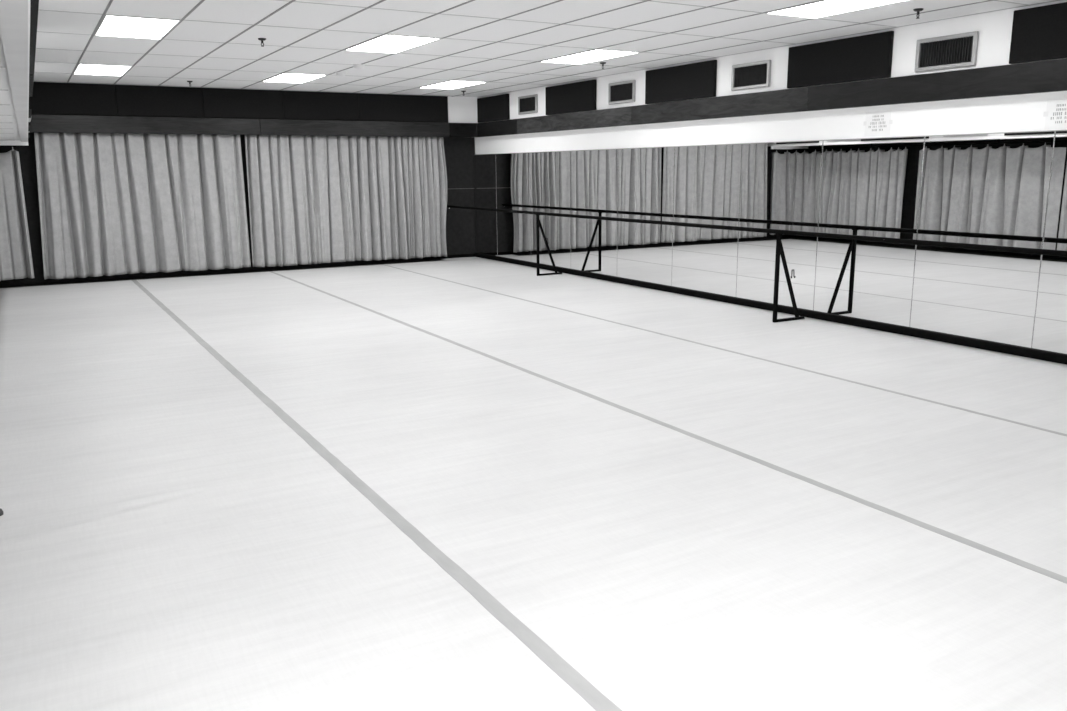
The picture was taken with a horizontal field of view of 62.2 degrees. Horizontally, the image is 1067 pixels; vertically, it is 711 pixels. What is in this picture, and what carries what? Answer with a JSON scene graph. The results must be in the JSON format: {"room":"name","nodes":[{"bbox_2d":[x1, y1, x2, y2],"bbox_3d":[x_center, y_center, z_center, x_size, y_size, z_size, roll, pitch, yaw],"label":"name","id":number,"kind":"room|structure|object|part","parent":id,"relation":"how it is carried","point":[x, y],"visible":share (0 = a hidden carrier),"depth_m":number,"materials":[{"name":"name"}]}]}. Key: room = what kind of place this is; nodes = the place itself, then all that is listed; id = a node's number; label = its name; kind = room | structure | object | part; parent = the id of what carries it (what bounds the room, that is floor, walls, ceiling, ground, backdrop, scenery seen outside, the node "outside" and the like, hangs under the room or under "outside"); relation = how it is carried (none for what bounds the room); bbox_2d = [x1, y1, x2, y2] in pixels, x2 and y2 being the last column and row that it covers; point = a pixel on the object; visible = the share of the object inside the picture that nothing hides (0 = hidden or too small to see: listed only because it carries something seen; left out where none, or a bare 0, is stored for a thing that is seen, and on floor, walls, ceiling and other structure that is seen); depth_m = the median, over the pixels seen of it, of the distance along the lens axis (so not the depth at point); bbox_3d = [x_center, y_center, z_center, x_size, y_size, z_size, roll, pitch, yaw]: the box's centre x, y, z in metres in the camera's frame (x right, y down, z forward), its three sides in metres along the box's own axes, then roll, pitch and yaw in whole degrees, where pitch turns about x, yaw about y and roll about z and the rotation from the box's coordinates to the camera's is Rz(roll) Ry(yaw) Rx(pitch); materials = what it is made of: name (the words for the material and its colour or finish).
{"room":"exercise studio","nodes":[
{"label":"exercise studio","id":0,"kind":"room"},
{"bbox_2d":[0,34,20,139],"bbox_3d":[-3.104,-1.401,4.370,1.037,0.060,19.403,-7,14,-29],"label":"ceiling","id":1,"kind":"structure","parent":0,"point":[9,124],"depth_m":6.35,"materials":[{"name":"tile"}]},
{"bbox_2d":[0,145,17,146],"bbox_3d":[-5.317,-2.167,8.454,0.653,0.088,9.613,-7,14,-29],"label":"rail","id":2,"kind":"object","parent":1,"relation":"attached to","point":[0,145],"visible":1,"depth_m":12.63,"materials":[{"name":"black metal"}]},
{"bbox_2d":[0,147,34,280],"bbox_3d":[-7.282,-1.759,11.437,0.719,1.906,3.187,-4,13,-18],"label":"curtain","id":3,"kind":"object","parent":2,"relation":"hanging from","point":[16,262],"visible":1,"depth_m":12.83,"materials":[{"name":"grey fabric"}]},
{"bbox_2d":[0,0,27,141],"bbox_3d":[-2.616,-1.786,4.397,0.082,0.836,19.101,-7,14,-28],"label":"wall","id":4,"kind":"structure","parent":0,"point":[13,13],"depth_m":3.29,"materials":[{"name":"paint"}]},
{"bbox_2d":[0,140,28,145],"bbox_3d":[-7.753,-2.997,12.446,1.115,0.070,0.050,-7,14,-29],"label":"trim","id":5,"kind":"structure","parent":4,"relation":"attached to","point":[2,142],"depth_m":12.60,"materials":[{"name":"white paint"}]},
{"bbox_2d":[28,0,29,114],"bbox_3d":[-2.575,-1.407,4.499,0.006,0.050,19.100,-7,14,-28],"label":"trim","id":6,"kind":"structure","parent":4,"relation":"attached to","point":[28,0],"depth_m":3.09,"materials":[{"name":"paint"}]},
{"bbox_2d":[28,97,31,117],"bbox_3d":[-4.278,-2.409,7.415,0.034,0.736,1.300,-7,14,-28],"label":"acoustic panel","id":7,"kind":"object","parent":4,"relation":"attached to","point":[30,107],"visible":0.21,"depth_m":6.98,"materials":[{"name":"fabric"}]},
{"bbox_2d":[29,74,33,96],"bbox_3d":[-2.962,-1.935,5.117,0.034,0.736,1.480,-7,14,-28],"label":"acoustic panel","id":8,"kind":"object","parent":4,"relation":"attached to","point":[31,76],"visible":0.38,"depth_m":5.02,"materials":[{"name":"fabric"}]},
{"bbox_2d":[29,0,38,73],"bbox_3d":[-1.847,-1.534,3.169,0.034,0.736,2.960,-7,14,-29],"label":"acoustic panel","id":9,"kind":"object","parent":4,"relation":"attached to","point":[34,4],"visible":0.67,"depth_m":3.15,"materials":[{"name":"fabric"}]},
{"bbox_2d":[0,132,475,285],"bbox_3d":[-4.707,-2.866,14.608,8.468,2.901,0.120,-7,14,-29],"label":"wall","id":10,"kind":"structure","parent":0,"point":[459,151],"depth_m":15.34,"materials":[{"name":"black paint"}]},
{"bbox_2d":[423,254,474,259],"bbox_3d":[-1.564,-1.853,16.566,1.100,0.060,0.018,-7,14,-29],"label":"baseboard","id":11,"kind":"structure","parent":10,"relation":"attached to","point":[458,255],"depth_m":16.58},
{"bbox_2d":[473,155,476,252],"bbox_3d":[-1.098,-2.844,16.636,0.020,1.815,0.011,-7,14,-29],"label":"trim","id":12,"kind":"structure","parent":10,"relation":"attached to","point":[473,155],"depth_m":16.63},
{"bbox_2d":[34,82,447,122],"bbox_3d":[-4.942,-3.868,14.017,7.707,0.692,0.303,-7,14,-29],"label":"wall","id":13,"kind":"structure","parent":0,"point":[46,82],"depth_m":13.81,"materials":[{"name":"black paint"}]},
{"bbox_2d":[30,82,116,115],"bbox_3d":[-6.711,-3.717,12.815,1.196,0.438,0.042,-7,14,-29],"label":"acoustic panel","id":14,"kind":"object","parent":13,"relation":"attached to","point":[48,98],"visible":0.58,"depth_m":12.81,"materials":[{"name":"fabric"}]},
{"bbox_2d":[34,133,250,278],"bbox_3d":[-6.003,-2.338,13.693,3.008,2.130,0.268,-7,14,-29],"label":"curtain","id":15,"kind":"object","parent":13,"relation":"hanging from","point":[110,204],"visible":1,"depth_m":13.62,"materials":[{"name":"grey fabric"}]},
{"bbox_2d":[30,114,260,134],"bbox_3d":[-5.811,-3.486,13.382,3.277,0.246,0.050,-7,14,-29],"label":"trim","id":16,"kind":"structure","parent":13,"relation":"attached to","point":[39,123],"depth_m":13.31,"materials":[{"name":"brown wood"}]},
{"bbox_2d":[115,85,203,116],"bbox_3d":[-5.656,-3.850,13.402,1.226,0.438,0.042,-7,14,-29],"label":"acoustic panel","id":17,"kind":"object","parent":13,"relation":"attached to","point":[156,101],"visible":1,"depth_m":13.37,"materials":[{"name":"fabric"}]},
{"bbox_2d":[202,88,284,118],"bbox_3d":[-4.583,-3.985,13.999,1.236,0.438,0.042,-7,14,-29],"label":"acoustic panel","id":18,"kind":"object","parent":13,"relation":"attached to","point":[217,103],"visible":1,"depth_m":13.97,"materials":[{"name":"fabric"}]},
{"bbox_2d":[283,91,358,120],"bbox_3d":[-3.497,-4.121,14.603,1.256,0.438,0.042,-7,14,-29],"label":"acoustic panel","id":19,"kind":"object","parent":13,"relation":"attached to","point":[297,104],"visible":1,"depth_m":14.57,"materials":[{"name":"fabric"}]},
{"bbox_2d":[245,135,397,266],"bbox_3d":[-3.563,-2.641,15.048,2.536,2.138,0.278,-7,14,-29],"label":"curtain","id":20,"kind":"object","parent":13,"relation":"hanging from","point":[313,199],"visible":1,"depth_m":14.99,"materials":[{"name":"grey fabric"}]},
{"bbox_2d":[260,119,449,136],"bbox_3d":[-2.946,-3.847,14.976,3.314,0.246,0.050,-7,14,-29],"label":"trim","id":21,"kind":"structure","parent":13,"relation":"attached to","point":[267,126],"depth_m":14.89,"materials":[{"name":"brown wood"}]},
{"bbox_2d":[358,94,447,121],"bbox_3d":[-2.238,-4.280,15.304,1.636,0.438,0.042,-7,14,-29],"label":"acoustic panel","id":22,"kind":"object","parent":13,"relation":"attached to","point":[372,107],"visible":1,"depth_m":15.27,"materials":[{"name":"fabric"}]},
{"bbox_2d":[393,136,446,258],"bbox_3d":[-2.006,-2.829,15.887,1.014,2.141,0.311,-7,14,-29],"label":"curtain","id":23,"kind":"object","parent":13,"relation":"hanging from","point":[420,172],"visible":1,"depth_m":15.85,"materials":[{"name":"grey fabric"}]},
{"bbox_2d":[448,96,478,122],"bbox_3d":[-1.247,-4.324,16.033,0.761,0.692,0.373,-7,14,-29],"label":"wall","id":24,"kind":"structure","parent":0,"point":[460,109],"depth_m":15.85,"materials":[{"name":"white paint"}]},
{"bbox_2d":[449,123,477,136],"bbox_3d":[-1.246,-4.056,15.902,0.584,0.246,0.067,-6,13,-24],"label":"trim","id":25,"kind":"structure","parent":24,"relation":"attached to","point":[456,129],"depth_m":15.88,"materials":[{"name":"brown wood"}]},
{"bbox_2d":[0,257,1066,710],"bbox_3d":[0.116,0.289,6.652,8.468,0.090,19.503,-7,14,-29],"label":"floor","id":26,"kind":"structure","parent":0,"point":[169,542],"depth_m":4.40,"materials":[{"name":"laminate"}]},
{"bbox_2d":[132,280,621,710],"bbox_3d":[-1.507,0.473,5.667,0.070,0.002,18.770,-7,14,-29],"label":"tape","id":27,"kind":"object","parent":26,"relation":"on","point":[573,678],"visible":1,"depth_m":3.73,"materials":[{"name":"grey plastic"}]},
{"bbox_2d":[269,271,1066,583],"bbox_3d":[0.287,0.248,6.665,0.063,0.001,18.770,-7,14,-29],"label":"tape","id":28,"kind":"object","parent":26,"relation":"on","point":[981,547],"visible":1,"depth_m":4.81,"materials":[{"name":"grey plastic"}]},
{"bbox_2d":[381,264,1066,435],"bbox_3d":[1.979,0.035,7.606,0.050,0.001,18.770,-7,14,-29],"label":"tape","id":29,"kind":"object","parent":26,"relation":"on","point":[1055,432],"visible":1,"depth_m":7.26,"materials":[{"name":"grey plastic"}]},
{"bbox_2d":[447,205,1066,322],"bbox_3d":[2.007,-1.117,10.695,0.456,0.982,13.803,-7,14,-29],"label":"ballet barre","id":30,"kind":"object","parent":26,"relation":"on","point":[779,247],"visible":0.97,"depth_m":9.35,"materials":[{"name":"black metal"}]},
{"bbox_3d":[1.845,-1.547,10.470,0.045,0.045,13.730,-7,14,-29],"label":"barre rail","id":31,"kind":"part","parent":30,"relation":"part of","materials":[{"name":"black metal"}]},
{"bbox_2d":[34,0,1053,96],"bbox_3d":[0.529,-2.664,6.226,7.518,0.085,19.403,-7,14,-29],"label":"ceiling","id":32,"kind":"structure","parent":0,"point":[299,15],"depth_m":8.70,"materials":[{"name":"tile"}]},
{"bbox_2d":[73,64,131,75],"bbox_3d":[-5.485,-3.625,11.225,0.587,0.010,1.253,-7,14,-29],"label":"recessed light","id":33,"kind":"object","parent":32,"relation":"in","point":[83,69],"visible":1,"depth_m":11.17,"materials":[{"name":"white plastic"}]},
{"bbox_2d":[94,15,180,39],"bbox_3d":[-3.596,-2.958,7.981,0.587,0.010,1.253,-7,14,-29],"label":"recessed light","id":34,"kind":"object","parent":32,"relation":"in","point":[111,25],"visible":1,"depth_m":7.93,"materials":[{"name":"white plastic"}]},
{"bbox_2d":[258,38,265,46],"bbox_3d":[-2.671,-3.082,8.704,0.080,0.077,0.080,-7,14,-29],"label":"sprinkler","id":35,"kind":"object","parent":32,"relation":"attached to","point":[260,39],"visible":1,"depth_m":8.69,"materials":[{"name":"metal"}]},
{"bbox_2d":[262,73,325,82],"bbox_3d":[-3.370,-3.891,12.402,0.587,0.010,1.253,-7,14,-29],"label":"recessed light","id":36,"kind":"object","parent":32,"relation":"in","point":[285,77],"visible":0.97,"depth_m":12.40,"materials":[{"name":"white plastic"}]},
{"bbox_2d":[335,71,346,75],"bbox_3d":[-2.548,-3.727,11.706,0.150,0.055,0.150,-7,14,-29],"label":"smoke detector","id":37,"kind":"object","parent":32,"relation":"attached to","point":[341,73],"visible":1,"depth_m":11.65,"materials":[{"name":"white plastic"}]},
{"bbox_2d":[352,64,364,68],"bbox_3d":[-2.157,-3.559,10.896,0.150,0.055,0.150,-7,14,-29],"label":"smoke detector","id":38,"kind":"object","parent":32,"relation":"attached to","point":[356,66],"visible":1,"depth_m":10.85,"materials":[{"name":"white plastic"}]},
{"bbox_2d":[345,34,440,52],"bbox_3d":[-1.481,-3.224,9.158,0.587,0.010,1.253,-7,14,-29],"label":"recessed light","id":39,"kind":"object","parent":32,"relation":"in","point":[385,43],"visible":1,"depth_m":9.10,"materials":[{"name":"white plastic"}]},
{"bbox_2d":[419,81,486,88],"bbox_3d":[-1.255,-4.157,13.579,0.587,0.010,1.253,-7,14,-29],"label":"recessed light","id":40,"kind":"object","parent":32,"relation":"in","point":[449,84],"visible":1,"depth_m":13.51,"materials":[{"name":"white plastic"}]},
{"bbox_2d":[540,49,639,63],"bbox_3d":[0.634,-3.490,10.334,0.587,0.010,1.253,-7,14,-29],"label":"recessed light","id":41,"kind":"object","parent":32,"relation":"in","point":[598,54],"visible":1,"depth_m":10.28,"materials":[{"name":"white plastic"}]},
{"bbox_2d":[765,0,907,18],"bbox_3d":[2.523,-2.822,7.090,0.587,0.010,1.253,-7,14,-29],"label":"recessed light","id":42,"kind":"object","parent":32,"relation":"in","point":[824,8],"visible":1,"depth_m":7.25,"materials":[{"name":"white plastic"}]},
{"bbox_2d":[913,8,923,18],"bbox_3d":[3.211,-2.852,7.378,0.080,0.077,0.080,-7,14,-29],"label":"sprinkler","id":43,"kind":"object","parent":32,"relation":"attached to","point":[917,10],"visible":1,"depth_m":7.36,"materials":[{"name":"metal"}]},
{"bbox_2d":[475,91,1066,153],"bbox_3d":[3.774,-1.280,8.400,0.120,2.217,19.403,-7,14,-29],"label":"wall","id":44,"kind":"structure","parent":0,"point":[1022,112],"depth_m":9.53,"materials":[{"name":"paint"}]},
{"bbox_2d":[475,154,496,255],"bbox_3d":[-0.873,-2.771,16.280,0.010,1.815,0.856,-7,14,-29],"label":"wall mirror","id":45,"kind":"object","parent":44,"relation":"attached to","point":[485,165],"visible":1,"depth_m":16.26,"materials":[{"name":"clear glass"}]},
{"bbox_2d":[496,153,530,261],"bbox_3d":[-0.353,-2.587,15.386,0.010,1.815,1.241,-7,14,-29],"label":"wall mirror","id":46,"kind":"object","parent":44,"relation":"attached to","point":[513,189],"visible":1,"depth_m":15.35,"materials":[{"name":"clear glass"}]},
{"bbox_2d":[530,151,570,268],"bbox_3d":[0.271,-2.367,14.315,0.010,1.815,1.272,-7,14,-29],"label":"wall mirror","id":47,"kind":"object","parent":44,"relation":"attached to","point":[550,172],"visible":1,"depth_m":14.23,"materials":[{"name":"clear glass"}]},
{"bbox_2d":[571,149,617,276],"bbox_3d":[0.899,-2.145,13.236,0.010,1.815,1.261,-7,14,-29],"label":"wall mirror","id":48,"kind":"object","parent":44,"relation":"attached to","point":[594,173],"visible":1,"depth_m":13.20,"materials":[{"name":"clear glass"}]},
{"bbox_2d":[617,147,674,285],"bbox_3d":[1.526,-1.923,12.159,0.010,1.815,1.265,-7,14,-29],"label":"wall mirror","id":49,"kind":"object","parent":44,"relation":"attached to","point":[645,175],"visible":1,"depth_m":12.11,"materials":[{"name":"clear glass"}]},
{"bbox_2d":[672,144,741,296],"bbox_3d":[2.148,-1.703,11.090,0.010,1.815,1.245,-7,14,-29],"label":"wall mirror","id":50,"kind":"object","parent":44,"relation":"attached to","point":[707,179],"visible":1,"depth_m":11.05,"materials":[{"name":"clear glass"}]},
{"bbox_2d":[474,253,1066,364],"bbox_3d":[2.542,-0.633,10.578,0.056,0.074,14.703,-7,14,-29],"label":"baseboard","id":51,"kind":"structure","parent":44,"relation":"attached to","point":[930,335],"depth_m":9.42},
{"bbox_2d":[475,130,1066,154],"bbox_3d":[2.545,-2.451,10.205,0.015,0.008,14.703,-7,14,-29],"label":"trim","id":52,"kind":"structure","parent":44,"relation":"attached to","point":[1049,130],"depth_m":9.30,"materials":[{"name":"metal"}]},
{"bbox_2d":[736,141,822,310],"bbox_3d":[2.762,-1.486,10.036,0.010,1.815,1.228,-7,14,-29],"label":"wall mirror","id":53,"kind":"object","parent":44,"relation":"attached to","point":[780,187],"visible":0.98,"depth_m":9.98,"materials":[{"name":"clear glass"}]},
{"bbox_2d":[813,137,924,326],"bbox_3d":[3.372,-1.270,8.989,0.010,1.815,1.230,-7,14,-29],"label":"wall mirror","id":54,"kind":"object","parent":44,"relation":"attached to","point":[870,187],"visible":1,"depth_m":8.94,"materials":[{"name":"clear glass"}]},
{"bbox_2d":[863,110,892,135],"bbox_3d":[3.398,-2.289,8.722,0.003,0.235,0.347,-7,14,-29],"label":"paper notice","id":55,"kind":"object","parent":44,"relation":"attached to","point":[878,123],"visible":1,"depth_m":8.72,"materials":[{"name":"white paper"}]},
{"bbox_2d":[870,115,884,130],"bbox_3d":[3.396,-2.293,8.721,0.001,0.151,0.211,-7,14,-29],"label":"print","id":56,"kind":"object","parent":55,"relation":"attached to","point":[877,122],"depth_m":8.72},
{"bbox_2d":[910,131,1054,347],"bbox_3d":[3.980,-1.056,7.945,0.010,1.815,1.221,-7,14,-29],"label":"wall mirror","id":57,"kind":"object","parent":44,"relation":"attached to","point":[983,189],"visible":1,"depth_m":7.89,"materials":[{"name":"clear glass"}]},
{"bbox_2d":[1032,131,1066,354],"bbox_3d":[4.590,-0.840,6.896,0.010,1.815,1.239,-7,14,-29],"label":"wall mirror","id":58,"kind":"object","parent":44,"relation":"attached to","point":[1050,324],"visible":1,"depth_m":7.35,"materials":[{"name":"clear glass"}]},
{"bbox_2d":[1043,99,1066,129],"bbox_3d":[4.301,-1.960,7.173,0.003,0.235,0.330,-7,14,-29],"label":"paper notice","id":59,"kind":"object","parent":44,"relation":"attached to","point":[1055,115],"visible":1,"depth_m":7.22,"materials":[{"name":"white paper"}]},
{"bbox_2d":[1051,104,1065,122],"bbox_3d":[4.300,-1.964,7.171,0.001,0.151,0.201,-7,14,-29],"label":"print","id":60,"kind":"object","parent":59,"relation":"attached to","point":[1058,111],"depth_m":7.21},
{"bbox_2d":[479,0,1066,122],"bbox_3d":[3.811,-2.657,7.919,0.181,0.692,19.030,-7,14,-29],"label":"wall","id":61,"kind":"structure","parent":0,"point":[994,28],"depth_m":8.38,"materials":[{"name":"white paint"}]},
{"bbox_2d":[477,94,509,122],"bbox_3d":[-0.709,-4.311,15.437,0.042,0.420,1.160,-7,14,-29],"label":"acoustic panel","id":62,"kind":"object","parent":61,"relation":"attached to","point":[492,108],"visible":1,"depth_m":15.37,"materials":[{"name":"fabric"}]},
{"bbox_2d":[477,119,516,136],"bbox_3d":[-0.627,-3.948,15.365,0.050,0.246,1.507,-7,14,-29],"label":"trim","id":63,"kind":"structure","parent":61,"relation":"attached to","point":[503,127],"depth_m":15.31,"materials":[{"name":"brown wood"}]},
{"bbox_2d":[518,94,537,114],"bbox_3d":[-0.093,-4.085,14.390,0.034,0.285,0.605,-7,14,-29],"label":"air vent","id":64,"kind":"object","parent":61,"relation":"in","point":[528,104],"visible":1,"depth_m":14.38,"materials":[{"name":"metal"}]},
{"bbox_2d":[34,0,1059,96],"bbox_3d":[0.591,-2.598,6.097,7.187,0.005,19.100,-7,14,-29],"label":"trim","id":65,"kind":"structure","parent":61,"relation":"attached to","point":[1054,0],"depth_m":10.29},
{"bbox_2d":[545,79,596,114],"bbox_3d":[0.547,-3.868,13.280,0.042,0.420,1.383,-7,14,-29],"label":"acoustic panel","id":66,"kind":"object","parent":61,"relation":"attached to","point":[577,96],"visible":1,"depth_m":13.20,"materials":[{"name":"fabric"}]},
{"bbox_2d":[517,106,631,133],"bbox_3d":[0.547,-3.533,13.348,0.050,0.246,3.227,-7,14,-29],"label":"trim","id":67,"kind":"structure","parent":61,"relation":"attached to","point":[621,116],"depth_m":13.12,"materials":[{"name":"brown wood"}]},
{"bbox_2d":[608,80,635,104],"bbox_3d":[1.212,-3.616,12.150,0.034,0.285,0.605,-7,14,-29],"label":"air vent","id":68,"kind":"object","parent":61,"relation":"in","point":[624,91],"visible":1,"depth_m":12.14,"materials":[{"name":"metal"}]},
{"bbox_2d":[645,60,716,103],"bbox_3d":[1.826,-3.415,11.084,0.042,0.420,1.359,-7,14,-29],"label":"acoustic panel","id":69,"kind":"object","parent":61,"relation":"attached to","point":[697,80],"visible":1,"depth_m":11.01,"materials":[{"name":"fabric"}]},
{"bbox_2d":[631,87,807,124],"bbox_3d":[2.125,-2.975,10.639,0.050,0.246,3.137,-7,14,-29],"label":"trim","id":70,"kind":"structure","parent":61,"relation":"attached to","point":[794,99],"depth_m":10.37,"materials":[{"name":"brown wood"}]},
{"bbox_2d":[731,60,770,90],"bbox_3d":[2.459,-3.169,10.010,0.034,0.285,0.605,-7,14,-29],"label":"air vent","id":71,"kind":"object","parent":61,"relation":"in","point":[751,75],"visible":1,"depth_m":9.99,"materials":[{"name":"metal"}]},
{"bbox_2d":[787,31,893,87],"bbox_3d":[3.071,-2.975,8.945,0.042,0.420,1.311,-7,14,-29],"label":"acoustic panel","id":72,"kind":"object","parent":61,"relation":"attached to","point":[864,57],"visible":1,"depth_m":8.87,"materials":[{"name":"fabric"}]},
{"bbox_2d":[807,58,1066,110],"bbox_3d":[3.695,-2.420,7.941,0.050,0.246,3.197,-7,14,-29],"label":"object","id":73,"kind":"structure","parent":61,"relation":"attached to","point":[1048,75],"depth_m":7.90,"materials":[{"name":"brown wood"}]},
{"bbox_2d":[914,31,978,71],"bbox_3d":[3.687,-2.712,7.906,0.034,0.285,0.605,-7,14,-29],"label":"air vent","id":74,"kind":"object","parent":61,"relation":"in","point":[955,50],"visible":1,"depth_m":7.89,"materials":[{"name":"metal"}]},
{"bbox_2d":[1009,2,1066,63],"bbox_3d":[4.337,-2.528,6.772,0.042,0.420,1.393,-7,14,-29],"label":"acoustic panel","id":75,"kind":"object","parent":61,"relation":"attached to","point":[1039,33],"visible":1,"depth_m":7.15,"materials":[{"name":"fabric"}]}
]}

